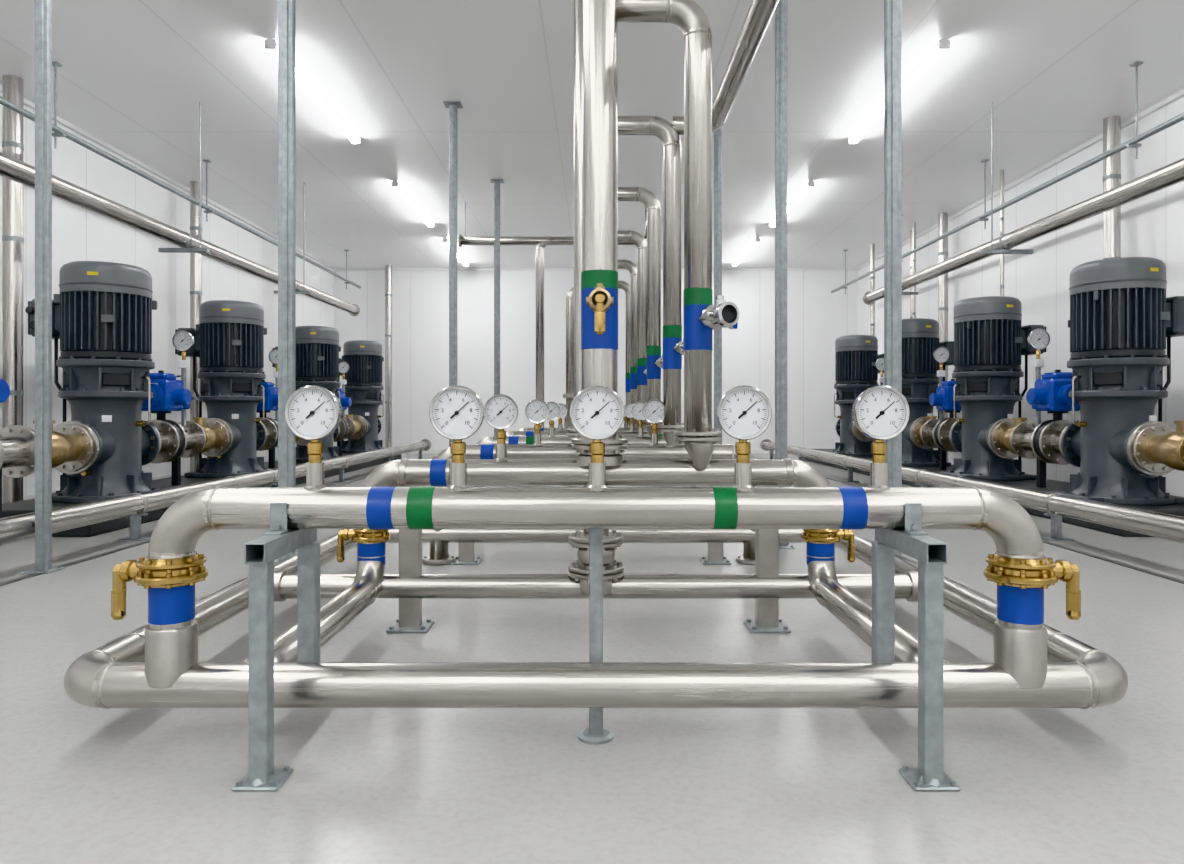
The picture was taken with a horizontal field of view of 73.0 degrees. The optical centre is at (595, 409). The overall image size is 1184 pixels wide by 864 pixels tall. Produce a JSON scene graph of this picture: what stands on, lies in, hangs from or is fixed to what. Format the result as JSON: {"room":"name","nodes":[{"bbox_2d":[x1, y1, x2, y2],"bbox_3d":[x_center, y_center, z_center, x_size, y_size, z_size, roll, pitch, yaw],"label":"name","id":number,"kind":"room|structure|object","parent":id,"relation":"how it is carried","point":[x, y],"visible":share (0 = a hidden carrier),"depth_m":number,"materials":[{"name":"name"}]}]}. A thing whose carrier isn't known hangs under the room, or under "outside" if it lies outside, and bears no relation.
{"room":"mechanical room","nodes":[
{"label":"mechanical room","id":0,"kind":"room"},
{"bbox_2d":[0,92,333,495],"bbox_3d":[-7.300,-1.350,8.000,0.200,5.100,28.400,0,0,0],"label":"wall","id":1,"kind":"structure","parent":0,"point":[78,233],"depth_m":12.93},
{"bbox_2d":[23,458,277,499],"bbox_3d":[-7.180,1.140,8.000,0.040,0.120,28.000,0,0,0],"label":"baseboard","id":2,"kind":"structure","parent":1,"relation":"attached to","point":[27,497],"depth_m":13.11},
{"bbox_2d":[0,85,335,269],"bbox_3d":[-7.170,-3.870,8.000,0.060,0.060,28.000,0,0,0],"label":"trim","id":3,"kind":"structure","parent":1,"relation":"attached to","point":[26,102],"depth_m":12.79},
{"bbox_2d":[158,429,196,485],"bbox_3d":[-5.300,0.595,9.810,0.280,0.710,1.080,0,0,0],"label":"pipe","id":4,"kind":"object","parent":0,"point":[191,436],"depth_m":10.06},
{"bbox_2d":[0,454,1183,863],"bbox_3d":[0.000,1.300,8.000,14.800,0.200,28.400,0,0,0],"label":"floor","id":5,"kind":"structure","parent":0,"point":[80,784],"depth_m":2.81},
{"bbox_2d":[2,75,23,503],"bbox_3d":[-6.850,-1.349,9.400,0.212,5.099,0.212,0,0,45],"label":"pipe","id":6,"kind":"object","parent":5,"relation":"on","point":[12,86],"visible":0.81,"depth_m":9.33,"materials":[{"name":"metal"}]},
{"bbox_2d":[0,436,30,545],"bbox_3d":[-5.300,0.720,6.760,0.280,0.960,1.080,0,0,0],"label":"pipe","id":7,"kind":"object","parent":5,"relation":"on","point":[17,451],"visible":0.86,"depth_m":7.12,"materials":[{"name":"silver metal"}]},
{"bbox_2d":[0,379,9,402],"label":"valve","id":8,"kind":"object","parent":7,"relation":"attached to","point":[4,391],"depth_m":6.72,"materials":[{"name":"blue metal"}]},
{"bbox_2d":[21,0,64,573],"bbox_3d":[-4.110,-1.349,5.950,0.220,5.099,0.200,0,0,0],"label":"post","id":9,"kind":"object","parent":5,"relation":"on","point":[43,8],"visible":1,"depth_m":5.92,"materials":[{"name":"metal"}]},
{"bbox_2d":[190,181,201,471],"bbox_3d":[-6.850,-1.349,13.700,0.191,5.099,0.191,0,0,45],"label":"pipe","id":10,"kind":"object","parent":5,"relation":"on","point":[195,258],"visible":0.7,"depth_m":13.62,"materials":[{"name":"metal"}]},
{"bbox_2d":[2,453,400,536],"bbox_3d":[-5.400,1.075,13.600,1.250,0.250,12.100,0,0,0],"label":"base","id":11,"kind":"object","parent":5,"relation":"on","point":[25,506],"visible":0.24,"depth_m":8.19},
{"bbox_2d":[25,261,161,502],"bbox_3d":[-5.412,-0.309,8.670,1.265,2.518,1.255,0,0,0],"label":"pump","id":12,"kind":"object","parent":11,"relation":"on","point":[102,311],"visible":0.9,"depth_m":8.38,"materials":[{"name":"grey metal"}]},
{"bbox_2d":[0,425,34,477],"label":"flange","id":13,"kind":"object","parent":12,"relation":"attached to","point":[26,433],"depth_m":7.30,"materials":[{"name":"silver metal"}]},
{"bbox_2d":[52,420,93,471],"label":"valve","id":14,"kind":"object","parent":12,"relation":"attached to","point":[72,447],"depth_m":8.01,"materials":[{"name":"gold metal"}]},
{"bbox_2d":[142,370,191,462],"bbox_3d":[-5.299,0.083,9.744,0.617,1.125,0.646,0,0,42],"label":"valve","id":15,"kind":"object","parent":11,"relation":"attached to","point":[169,395],"visible":0.57,"depth_m":9.64,"materials":[{"name":"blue metal"}]},
{"bbox_2d":[172,330,193,430],"bbox_3d":[-5.251,-0.376,10.170,0.285,1.271,0.120,0,0,0],"label":"gauge standpipe","id":16,"kind":"object","parent":11,"relation":"on","point":[182,340],"visible":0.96,"depth_m":10.14,"materials":[{"name":"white metal"}]},
{"bbox_2d":[175,300,266,477],"bbox_3d":[-5.412,-0.309,11.650,1.265,2.518,1.255,0,0,0],"label":"pump","id":17,"kind":"object","parent":11,"relation":"on","point":[228,336],"visible":0.91,"depth_m":11.35,"materials":[{"name":"grey metal"}]},
{"bbox_2d":[178,417,228,457],"bbox_3d":[-5.300,0.360,10.700,0.480,0.520,0.748,0,0,0],"label":"valve","id":18,"kind":"object","parent":17,"relation":"attached to","point":[212,435],"visible":0.73,"depth_m":10.66,"materials":[{"name":"gold metal"}]},
{"bbox_2d":[256,380,277,450],"bbox_3d":[-5.299,0.083,12.724,0.617,1.125,0.646,0,0,42],"label":"valve","id":19,"kind":"object","parent":11,"relation":"attached to","point":[271,393],"visible":0.33,"depth_m":12.62,"materials":[{"name":"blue metal"}]},
{"bbox_2d":[268,348,277,421],"bbox_3d":[-5.251,-0.376,13.150,0.285,1.271,0.120,0,0,0],"label":"gauge standpipe","id":20,"kind":"object","parent":11,"relation":"on","point":[273,354],"visible":0.53,"depth_m":13.12,"materials":[{"name":"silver metal"}]},
{"bbox_2d":[272,326,341,461],"bbox_3d":[-5.412,-0.309,15.100,1.265,2.518,1.255,0,0,0],"label":"pump","id":21,"kind":"object","parent":11,"relation":"on","point":[318,348],"visible":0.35,"depth_m":14.77,"materials":[{"name":"grey metal"}]},
{"bbox_2d":[334,418,348,441],"label":"flange","id":22,"kind":"object","parent":11,"relation":"attached to","point":[343,426],"depth_m":16.07,"materials":[{"name":"silver metal"}]},
{"bbox_2d":[339,361,349,418],"bbox_3d":[-5.251,-0.376,16.600,0.285,1.271,0.120,0,0,0],"label":"gauge standpipe","id":23,"kind":"object","parent":11,"relation":"on","point":[344,367],"visible":0.73,"depth_m":16.57,"materials":[{"name":"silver metal"}]},
{"bbox_2d":[338,388,351,409],"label":"valve","id":24,"kind":"object","parent":11,"relation":"attached to","point":[345,401],"depth_m":16.11,"materials":[{"name":"blue metal"}]},
{"bbox_2d":[338,340,384,452],"bbox_3d":[-5.412,-0.309,18.200,1.265,2.518,1.255,0,0,0],"label":"pump","id":25,"kind":"object","parent":11,"relation":"on","point":[364,387],"visible":0.73,"depth_m":17.88,"materials":[{"name":"grey metal"}]},
{"bbox_2d":[343,415,365,439],"bbox_3d":[-5.300,0.360,17.190,0.480,0.520,0.868,0,0,0],"label":"valve","id":26,"kind":"object","parent":25,"relation":"attached to","point":[357,425],"visible":0.67,"depth_m":17.18,"materials":[{"name":"gold metal"}]},
{"bbox_2d":[0,439,431,544],"bbox_3d":[-4.260,0.960,9.518,0.300,0.480,21.037,0,0,0],"label":"pipe","id":27,"kind":"object","parent":5,"relation":"on","point":[20,527],"visible":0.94,"depth_m":7.39,"materials":[{"name":"metal"}]},
{"bbox_2d":[0,457,435,585],"bbox_3d":[-4.080,1.196,11.600,0.060,0.008,19.000,0,0,0],"label":"channel","id":28,"kind":"object","parent":5,"relation":"on","point":[146,541],"visible":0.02,"depth_m":6.45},
{"bbox_2d":[231,503,319,790],"bbox_3d":[-1.075,0.759,2.751,0.145,0.882,0.478,0,0,0],"label":"support stand","id":29,"kind":"object","parent":5,"relation":"on","point":[260,553],"visible":0.95,"depth_m":2.57,"materials":[{"name":"metal"}]},
{"bbox_2d":[278,0,295,560],"bbox_3d":[-2.010,-1.349,5.200,0.220,5.099,0.200,0,0,0],"label":"post","id":30,"kind":"object","parent":5,"relation":"on","point":[286,9],"visible":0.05,"depth_m":5.17,"materials":[{"name":"metal"}]},
{"bbox_2d":[385,265,391,447],"bbox_3d":[-5.600,-1.349,21.600,0.191,5.099,0.191,0,0,45],"label":"pipe","id":31,"kind":"object","parent":5,"relation":"on","point":[388,268],"visible":0.91,"depth_m":21.52,"materials":[{"name":"metal"}]},
{"bbox_2d":[386,485,433,632],"bbox_3d":[-1.020,0.799,4.400,0.220,0.801,0.200,0,0,0],"label":"pipe support leg","id":32,"kind":"object","parent":5,"relation":"on","point":[410,540],"visible":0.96,"depth_m":4.37,"materials":[{"name":"silver metal"}]},
{"bbox_2d":[64,529,1127,708],"bbox_3d":[0.000,0.969,4.560,3.868,0.165,3.638,0,0,0],"label":"loop","id":33,"kind":"object","parent":32,"relation":"on","point":[110,675],"visible":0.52,"depth_m":2.78,"materials":[{"name":"metal"}]},
{"bbox_2d":[243,458,948,661],"bbox_3d":[0.000,0.655,3.721,2.621,0.779,1.668,0,0,0],"label":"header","id":34,"kind":"object","parent":33,"relation":"on","point":[340,610],"visible":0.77,"depth_m":4.33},
{"bbox_2d":[337,529,390,562],"bbox_3d":[-1.265,0.737,4.416,0.275,0.205,0.208,0,0,28],"label":"valve","id":35,"kind":"object","parent":34,"relation":"attached to","point":[373,536],"visible":0.85,"depth_m":4.35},
{"bbox_2d":[484,394,517,461],"bbox_3d":[-0.520,0.099,4.400,0.192,0.370,0.076,0,0,0],"label":"pressure gauge","id":36,"kind":"object","parent":34,"relation":"on","point":[500,410],"visible":0.98,"depth_m":4.37,"materials":[{"name":"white metal"}]},
{"bbox_2d":[571,0,721,469],"bbox_3d":[0.282,-1.788,4.413,0.837,4.223,0.339,0,0,0],"label":"riser pipe","id":37,"kind":"object","parent":34,"relation":"on","point":[600,18],"visible":0.9,"depth_m":4.36,"materials":[{"name":"metal"}]},
{"bbox_2d":[586,283,613,334],"bbox_3d":[0.020,-0.523,4.184,0.144,0.274,0.235,0,0,0],"label":"valve","id":38,"kind":"object","parent":37,"relation":"attached to","point":[599,300],"visible":1,"depth_m":4.11,"materials":[{"name":"brown metal"}]},
{"bbox_2d":[699,295,739,329],"bbox_3d":[0.646,-0.519,4.270,0.162,0.173,0.240,0,0,-24],"label":"valve","id":39,"kind":"object","parent":37,"relation":"attached to","point":[721,313],"visible":1,"depth_m":4.20,"materials":[{"name":"metal"}]},
{"bbox_2d":[801,529,854,562],"bbox_3d":[1.263,0.737,4.384,0.273,0.205,0.208,0,0,29],"label":"valve","id":40,"kind":"object","parent":34,"relation":"attached to","point":[818,536],"visible":0.8,"depth_m":4.35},
{"bbox_2d":[145,486,1046,687],"bbox_3d":[0.000,0.612,2.820,3.157,0.684,0.167,0,0,0],"label":"pipe","id":41,"kind":"object","parent":33,"relation":"on","point":[171,634],"visible":0.9,"depth_m":2.75,"materials":[{"name":"metal"}]},
{"bbox_2d":[111,551,207,619],"bbox_3d":[-1.528,0.626,2.837,0.306,0.228,0.231,0,0,28],"label":"valve","id":42,"kind":"object","parent":41,"relation":"attached to","point":[148,573],"visible":0.96,"depth_m":2.77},
{"bbox_2d":[285,385,342,490],"bbox_3d":[-0.990,0.099,2.820,0.192,0.370,0.076,0,0,0],"label":"pressure gauge","id":43,"kind":"object","parent":41,"relation":"on","point":[312,412],"visible":0.99,"depth_m":2.79,"materials":[{"name":"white metal"}]},
{"bbox_2d":[429,385,483,490],"bbox_3d":[-0.486,0.099,2.820,0.192,0.370,0.076,0,0,0],"label":"pressure gauge","id":44,"kind":"object","parent":41,"relation":"on","point":[456,412],"visible":0.98,"depth_m":2.79,"materials":[{"name":"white metal"}]},
{"bbox_2d":[570,385,624,490],"bbox_3d":[0.004,0.099,2.820,0.192,0.370,0.076,0,0,0],"label":"pressure gauge","id":45,"kind":"object","parent":41,"relation":"on","point":[597,412],"visible":0.99,"depth_m":2.79,"materials":[{"name":"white metal"}]},
{"bbox_2d":[717,385,771,490],"bbox_3d":[0.518,0.099,2.820,0.192,0.370,0.076,0,0,0],"label":"pressure gauge","id":46,"kind":"object","parent":41,"relation":"on","point":[744,412],"visible":0.98,"depth_m":2.79,"materials":[{"name":"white metal"}]},
{"bbox_2d":[852,385,909,490],"bbox_3d":[0.998,0.099,2.820,0.192,0.370,0.076,0,0,0],"label":"pressure gauge","id":47,"kind":"object","parent":41,"relation":"on","point":[881,412],"visible":1,"depth_m":2.79,"materials":[{"name":"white metal"}]},
{"bbox_2d":[984,551,1080,619],"bbox_3d":[1.526,0.626,2.803,0.303,0.228,0.232,0,0,29],"label":"valve","id":48,"kind":"object","parent":41,"relation":"attached to","point":[1043,573],"visible":0.95,"depth_m":2.77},
{"bbox_2d":[443,101,462,446],"bbox_3d":[-1.820,-1.349,10.200,0.220,5.099,0.200,0,0,0],"label":"post","id":49,"kind":"object","parent":5,"relation":"on","point":[452,105],"visible":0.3,"depth_m":10.18,"materials":[{"name":"metal"}]},
{"bbox_2d":[450,486,481,564],"bbox_3d":[-1.020,0.799,6.300,0.220,0.801,0.200,0,0,0],"label":"pipe support leg","id":50,"kind":"object","parent":5,"relation":"on","point":[465,549],"visible":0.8,"depth_m":6.26,"materials":[{"name":"silver metal"}]},
{"bbox_2d":[490,179,503,435],"bbox_3d":[-1.680,-1.349,13.600,0.220,5.099,0.200,0,0,0],"label":"post","id":51,"kind":"object","parent":5,"relation":"on","point":[496,182],"visible":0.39,"depth_m":13.57,"materials":[{"name":"metal"}]},
{"bbox_2d":[457,202,646,427],"bbox_3d":[-0.752,-1.349,15.000,3.663,5.099,0.260,0,0,0],"label":"pipe","id":52,"kind":"object","parent":5,"relation":"on","point":[541,242],"visible":0.7,"depth_m":14.93,"materials":[{"name":"metal"}]},
{"bbox_2d":[563,287,574,486],"bbox_3d":[-0.188,-0.283,11.300,0.565,2.967,0.220,0,0,0],"label":"riser pipe","id":53,"kind":"object","parent":5,"relation":"on","point":[569,395],"visible":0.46,"depth_m":11.24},
{"bbox_2d":[422,444,756,564],"bbox_3d":[0.000,0.740,6.300,2.730,0.940,0.260,0,0,0],"label":"header","id":54,"kind":"object","parent":5,"relation":"on","point":[439,549],"visible":0.41,"depth_m":6.23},
{"bbox_2d":[525,399,549,445],"bbox_3d":[-0.460,0.099,6.300,0.192,0.370,0.076,0,0,0],"label":"pressure gauge","id":55,"kind":"object","parent":54,"relation":"on","point":[537,411],"visible":1,"depth_m":6.27,"materials":[{"name":"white metal"}]},
{"bbox_2d":[642,399,664,445],"bbox_3d":[0.460,0.099,6.300,0.192,0.370,0.076,0,0,0],"label":"pressure gauge","id":56,"kind":"object","parent":54,"relation":"attached to","point":[653,409],"visible":1,"depth_m":6.27,"materials":[{"name":"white metal"}]},
{"bbox_2d":[567,0,778,445],"bbox_3d":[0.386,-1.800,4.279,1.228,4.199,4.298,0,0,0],"label":"riser pipe","id":57,"kind":"object","parent":54,"relation":"on","point":[759,14],"visible":0.59,"depth_m":6.23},
{"bbox_2d":[507,428,680,486],"bbox_3d":[0.000,0.740,12.300,2.730,0.940,0.260,0,0,0],"label":"header","id":58,"kind":"object","parent":5,"relation":"on","point":[522,429],"visible":0.11,"depth_m":12.24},
{"bbox_2d":[618,260,637,427],"bbox_3d":[0.314,-1.800,12.300,0.827,4.199,0.260,0,0,0],"label":"riser pipe","id":59,"kind":"object","parent":58,"relation":"on","point":[628,265],"visible":0.34,"depth_m":12.23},
{"bbox_2d":[474,436,715,486],"bbox_3d":[0.000,0.740,8.300,2.730,0.940,0.260,0,0,0],"label":"header","id":60,"kind":"object","parent":5,"relation":"on","point":[510,440],"visible":0.11,"depth_m":8.23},
{"bbox_2d":[547,402,560,436],"bbox_3d":[-0.460,0.099,8.300,0.192,0.370,0.076,0,0,0],"label":"pressure gauge","id":61,"kind":"object","parent":60,"relation":"on","point":[554,408],"visible":0.78,"depth_m":8.27,"materials":[{"name":"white metal"}]},
{"bbox_2d":[631,402,644,436],"bbox_3d":[0.460,0.099,8.300,0.192,0.370,0.076,0,0,0],"label":"pressure gauge","id":62,"kind":"object","parent":60,"relation":"attached to","point":[637,408],"visible":0.75,"depth_m":8.27,"materials":[{"name":"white metal"}]},
{"bbox_2d":[618,187,662,435],"bbox_3d":[0.314,-1.800,8.300,0.827,4.199,0.260,0,0,0],"label":"riser pipe","id":63,"kind":"object","parent":60,"relation":"on","point":[640,194],"visible":0.39,"depth_m":8.24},
{"bbox_2d":[578,529,613,744],"bbox_3d":[0.000,0.788,2.935,0.132,0.825,0.132,0,0,0],"label":"support post","id":64,"kind":"object","parent":5,"relation":"on","point":[595,734],"visible":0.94,"depth_m":2.91,"materials":[{"name":"metal"}]},
{"bbox_2d":[504,431,697,486],"bbox_3d":[0.000,0.740,10.300,2.730,0.940,0.260,0,0,0],"label":"header","id":65,"kind":"object","parent":5,"relation":"on","point":[511,433],"visible":0.09,"depth_m":10.24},
{"bbox_2d":[618,230,646,431],"bbox_3d":[0.314,-1.800,10.300,0.827,4.199,0.260,0,0,0],"label":"riser pipe","id":66,"kind":"object","parent":65,"relation":"on","point":[635,237],"visible":0.31,"depth_m":10.24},
{"bbox_2d":[700,486,730,564],"bbox_3d":[0.940,0.799,6.300,0.220,0.801,0.200,0,0,0],"label":"pipe support leg","id":67,"kind":"object","parent":5,"relation":"on","point":[715,549],"visible":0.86,"depth_m":6.26,"materials":[{"name":"silver metal"}]},
{"bbox_2d":[714,127,721,444],"bbox_3d":[1.600,-1.349,10.500,0.220,5.099,0.200,0,0,0],"label":"post","id":68,"kind":"object","parent":5,"relation":"on","point":[718,133],"visible":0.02,"depth_m":10.48,"materials":[{"name":"metal"}]},
{"bbox_2d":[744,485,790,632],"bbox_3d":[0.940,0.799,4.400,0.220,0.801,0.200,0,0,0],"label":"pipe support leg","id":69,"kind":"object","parent":5,"relation":"on","point":[767,620],"visible":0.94,"depth_m":4.37,"materials":[{"name":"silver metal"}]},
{"bbox_2d":[775,0,794,548],"bbox_3d":[1.620,-1.349,7.000,0.220,5.099,0.200,0,0,0],"label":"post","id":70,"kind":"object","parent":5,"relation":"on","point":[781,9],"visible":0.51,"depth_m":6.97,"materials":[{"name":"metal"}]},
{"bbox_2d":[870,244,874,441],"bbox_3d":[6.500,-1.349,18.800,0.106,5.099,0.106,0,0,45],"label":"pipe","id":71,"kind":"object","parent":5,"relation":"on","point":[872,246],"visible":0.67,"depth_m":18.76,"materials":[{"name":"metal"}]},
{"bbox_2d":[884,0,901,555],"bbox_3d":[1.930,-1.349,5.200,0.220,5.099,0.200,0,0,0],"label":"post","id":72,"kind":"object","parent":5,"relation":"on","point":[892,8],"visible":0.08,"depth_m":5.17,"materials":[{"name":"metal"}]},
{"bbox_2d":[912,222,915,317],"bbox_3d":[6.600,-1.349,16.600,0.064,5.099,0.064,0,0,0],"label":"pipe","id":73,"kind":"object","parent":5,"relation":"on","point":[914,223],"visible":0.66,"depth_m":16.58,"materials":[{"name":"metal"}]},
{"bbox_2d":[872,503,960,790],"bbox_3d":[1.075,0.759,2.751,0.145,0.882,0.478,0,0,0],"label":"support stand","id":74,"kind":"object","parent":5,"relation":"on","point":[931,553],"visible":0.98,"depth_m":2.57,"materials":[{"name":"metal"}]},
{"bbox_2d":[938,213,947,461],"bbox_3d":[6.900,-1.349,15.900,0.191,5.099,0.191,0,0,45],"label":"pipe","id":75,"kind":"object","parent":5,"relation":"on","point":[942,217],"visible":0.61,"depth_m":15.82,"materials":[{"name":"metal"}]},
{"bbox_2d":[756,457,1183,583],"bbox_3d":[4.080,1.196,11.600,0.060,0.008,19.000,0,0,0],"label":"channel","id":76,"kind":"object","parent":5,"relation":"on","point":[1043,541],"visible":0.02,"depth_m":6.34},
{"bbox_2d":[760,439,1183,542],"bbox_3d":[4.260,0.960,9.518,0.300,0.480,21.037,0,0,0],"label":"pipe","id":77,"kind":"object","parent":5,"relation":"on","point":[1056,505],"visible":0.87,"depth_m":7.37,"materials":[{"name":"metal"}]},
{"bbox_2d":[799,449,1183,536],"bbox_3d":[5.600,1.075,13.600,1.250,0.250,12.100,0,0,0],"label":"base frame","id":78,"kind":"object","parent":5,"relation":"on","point":[1051,485],"visible":0.24,"depth_m":9.22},
{"bbox_2d":[827,335,883,455],"bbox_3d":[5.612,-0.309,16.900,1.265,2.518,1.255,0,0,0],"label":"pump","id":79,"kind":"object","parent":78,"relation":"on","point":[856,356],"visible":0.66,"depth_m":16.59,"materials":[{"name":"grey metal"}]},
{"bbox_2d":[875,357,883,384],"bbox_3d":[5.511,-0.376,15.400,0.285,1.271,0.120,0,0,0],"label":"gauge standpipe","id":80,"kind":"object","parent":78,"relation":"on","point":[879,364],"visible":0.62,"depth_m":15.37,"materials":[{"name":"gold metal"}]},
{"bbox_2d":[902,318,953,466],"bbox_3d":[5.612,-0.309,13.900,1.265,2.518,1.255,0,0,0],"label":"pump","id":81,"kind":"object","parent":78,"relation":"on","point":[920,336],"visible":0.51,"depth_m":13.55,"materials":[{"name":"grey metal"}]},
{"bbox_2d":[913,416,938,447],"bbox_3d":[5.500,0.360,13.115,0.480,0.520,0.418,0,0,0],"label":"valve","id":82,"kind":"object","parent":81,"relation":"attached to","point":[920,431],"visible":0.66,"depth_m":12.96,"materials":[{"name":"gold metal"}]},
{"bbox_2d":[933,346,949,420],"bbox_3d":[5.511,-0.376,12.750,0.285,1.271,0.120,0,0,0],"label":"pressure gauge","id":83,"kind":"object","parent":78,"relation":"on","point":[941,354],"visible":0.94,"depth_m":12.72,"materials":[{"name":"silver metal"}]},
{"bbox_2d":[929,379,960,451],"bbox_3d":[5.499,0.083,12.336,0.617,1.125,0.646,0,0,42],"label":"valve","id":84,"kind":"object","parent":78,"relation":"attached to","point":[942,399],"visible":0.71,"depth_m":12.22,"materials":[{"name":"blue metal"}]},
{"bbox_2d":[940,296,1045,480],"bbox_3d":[5.612,-0.309,11.250,1.265,2.518,1.255,0,0,0],"label":"pump","id":85,"kind":"object","parent":78,"relation":"on","point":[990,339],"visible":0.89,"depth_m":10.95,"materials":[{"name":"grey metal"}]},
{"bbox_2d":[991,418,1036,458],"bbox_3d":[5.500,0.360,10.390,0.480,0.520,0.568,0,0,0],"label":"valve","id":86,"kind":"object","parent":85,"relation":"attached to","point":[1005,437],"visible":0.71,"depth_m":10.35,"materials":[{"name":"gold metal"}]},
{"bbox_2d":[1027,328,1049,429],"bbox_3d":[5.511,-0.376,9.950,0.285,1.271,0.120,0,0,0],"label":"gauge standpipe","id":87,"kind":"object","parent":78,"relation":"on","point":[1038,339],"visible":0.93,"depth_m":9.92,"materials":[{"name":"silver metal"}]},
{"bbox_2d":[1026,370,1079,464],"bbox_3d":[5.499,0.083,9.536,0.617,1.125,0.646,0,0,42],"label":"valve","id":88,"kind":"object","parent":78,"relation":"attached to","point":[1049,394],"visible":0.77,"depth_m":9.42,"materials":[{"name":"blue metal"}]},
{"bbox_2d":[1050,257,1183,504],"bbox_3d":[5.612,-0.309,8.450,1.265,2.518,1.255,0,0,0],"label":"pump","id":89,"kind":"object","parent":78,"relation":"on","point":[1122,317],"visible":0.91,"depth_m":8.16,"materials":[{"name":"grey metal"}]},
{"bbox_2d":[1133,421,1183,472],"bbox_3d":[5.500,0.360,7.465,0.480,0.520,0.818,0,0,0],"label":"valve","id":90,"kind":"object","parent":89,"relation":"attached to","point":[1158,448],"visible":1,"depth_m":7.72,"materials":[{"name":"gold metal"}]},
{"bbox_2d":[1000,170,1003,295],"bbox_3d":[6.600,-1.349,13.000,0.064,5.099,0.064,0,0,0],"label":"pipe","id":91,"kind":"object","parent":5,"relation":"on","point":[1001,171],"visible":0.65,"depth_m":12.98,"materials":[{"name":"metal"}]},
{"bbox_2d":[1103,116,1120,258],"bbox_3d":[6.900,-1.349,10.700,0.212,5.099,0.212,0,0,45],"label":"pipe","id":92,"kind":"object","parent":5,"relation":"on","point":[1112,124],"visible":0.41,"depth_m":10.62,"materials":[{"name":"metal"}]},
{"bbox_2d":[0,0,1183,267],"bbox_3d":[0.000,-4.000,8.000,14.800,0.200,28.400,0,0,0],"label":"ceiling","id":93,"kind":"structure","parent":0,"point":[134,75],"depth_m":10.21,"materials":[{"name":"white"}]},
{"bbox_2d":[0,101,359,315],"bbox_3d":[-5.200,-2.946,6.617,0.620,1.906,21.234,0,0,0],"label":"pipe","id":94,"kind":"object","parent":93,"relation":"hanging from","point":[11,168],"visible":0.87,"depth_m":9.52,"materials":[{"name":"metal"}]},
{"bbox_2d":[0,62,360,288],"bbox_3d":[-6.053,-3.422,8.250,0.145,0.953,24.500,0,0,0],"label":"conduit pipe","id":95,"kind":"object","parent":93,"relation":"hanging from","point":[58,132],"visible":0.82,"depth_m":10.51,"materials":[{"name":"metal"}]},
{"bbox_2d":[264,38,359,143],"bbox_3d":[-3.420,-3.845,9.900,0.125,0.110,3.020,0,0,0],"label":"ceiling light","id":96,"kind":"object","parent":93,"relation":"attached to","point":[270,44],"depth_m":9.79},
{"bbox_2d":[391,181,433,226],"bbox_3d":[-3.420,-3.845,15.100,0.125,0.110,3.020,0,0,0],"label":"ceiling light","id":97,"kind":"object","parent":93,"relation":"attached to","point":[395,184],"depth_m":14.75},
{"bbox_2d":[732,238,760,265],"bbox_3d":[3.660,-3.845,19.600,0.125,0.110,3.020,0,0,0],"label":"ceiling light","id":98,"kind":"object","parent":93,"relation":"attached to","point":[757,240],"depth_m":19.27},
{"bbox_2d":[769,181,814,226],"bbox_3d":[3.660,-3.845,15.100,0.125,0.110,3.020,0,0,0],"label":"ceiling light","id":99,"kind":"object","parent":93,"relation":"attached to","point":[810,184],"depth_m":14.33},
{"bbox_2d":[848,38,950,143],"bbox_3d":[3.660,-3.845,9.900,0.125,0.110,3.020,0,0,0],"label":"ceiling light","id":100,"kind":"object","parent":93,"relation":"attached to","point":[944,44],"depth_m":9.19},
{"bbox_2d":[831,62,1183,293],"bbox_3d":[6.053,-3.362,8.250,0.145,1.074,24.500,0,0,0],"label":"conduit pipe","id":101,"kind":"object","parent":93,"relation":"hanging from","point":[1132,143],"visible":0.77,"depth_m":10.36,"materials":[{"name":"metal"}]},
{"bbox_2d":[863,101,1183,304],"bbox_3d":[5.200,-2.935,5.617,0.620,1.927,19.234,0,0,0],"label":"pipe","id":102,"kind":"object","parent":93,"relation":"hanging from","point":[1171,174],"visible":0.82,"depth_m":9.14,"materials":[{"name":"metal"}]},
{"bbox_2d":[334,270,857,448],"bbox_3d":[0.000,-1.350,22.100,14.400,5.100,0.200,0,0,0],"label":"wall","id":103,"kind":"structure","parent":0,"point":[817,316],"depth_m":22.00,"materials":[{"name":"paint"}]},
{"bbox_2d":[336,268,855,269],"bbox_3d":[0.000,-3.870,21.970,14.400,0.060,0.060,0,0,0],"label":"trim","id":104,"kind":"structure","parent":103,"relation":"attached to","point":[336,268],"depth_m":21.94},
{"bbox_2d":[404,449,787,453],"bbox_3d":[0.000,1.140,21.980,14.400,0.120,0.040,0,0,0],"label":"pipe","id":105,"kind":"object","parent":103,"relation":"attached to","point":[430,451],"depth_m":21.96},
{"bbox_2d":[618,281,629,425],"bbox_3d":[0.314,-1.800,14.300,0.827,4.199,0.260,0,0,0],"label":"riser pipe","id":106,"kind":"object","parent":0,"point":[625,286],"visible":0.26,"depth_m":14.23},
{"bbox_2d":[928,425,950,469],"bbox_3d":[5.500,0.595,12.390,0.280,0.710,1.080,0,0,0],"label":"pipe","id":107,"kind":"object","parent":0,"point":[930,432],"depth_m":12.65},
{"bbox_2d":[858,97,1183,496],"bbox_3d":[7.300,-1.350,8.000,0.200,5.100,28.400,0,0,0],"label":"wall","id":108,"kind":"structure","parent":0,"point":[1152,225],"depth_m":12.51,"materials":[{"name":"paint"}]},
{"bbox_2d":[856,89,1183,269],"bbox_3d":[7.170,-3.870,8.000,0.060,0.060,28.000,0,0,0],"label":"trim","id":109,"kind":"structure","parent":108,"relation":"attached to","point":[1180,94],"depth_m":12.43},
{"bbox_2d":[1019,429,1062,486],"bbox_3d":[5.500,0.595,9.590,0.280,0.710,1.080,0,0,0],"label":"pipe","id":110,"kind":"object","parent":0,"point":[1025,437],"depth_m":9.85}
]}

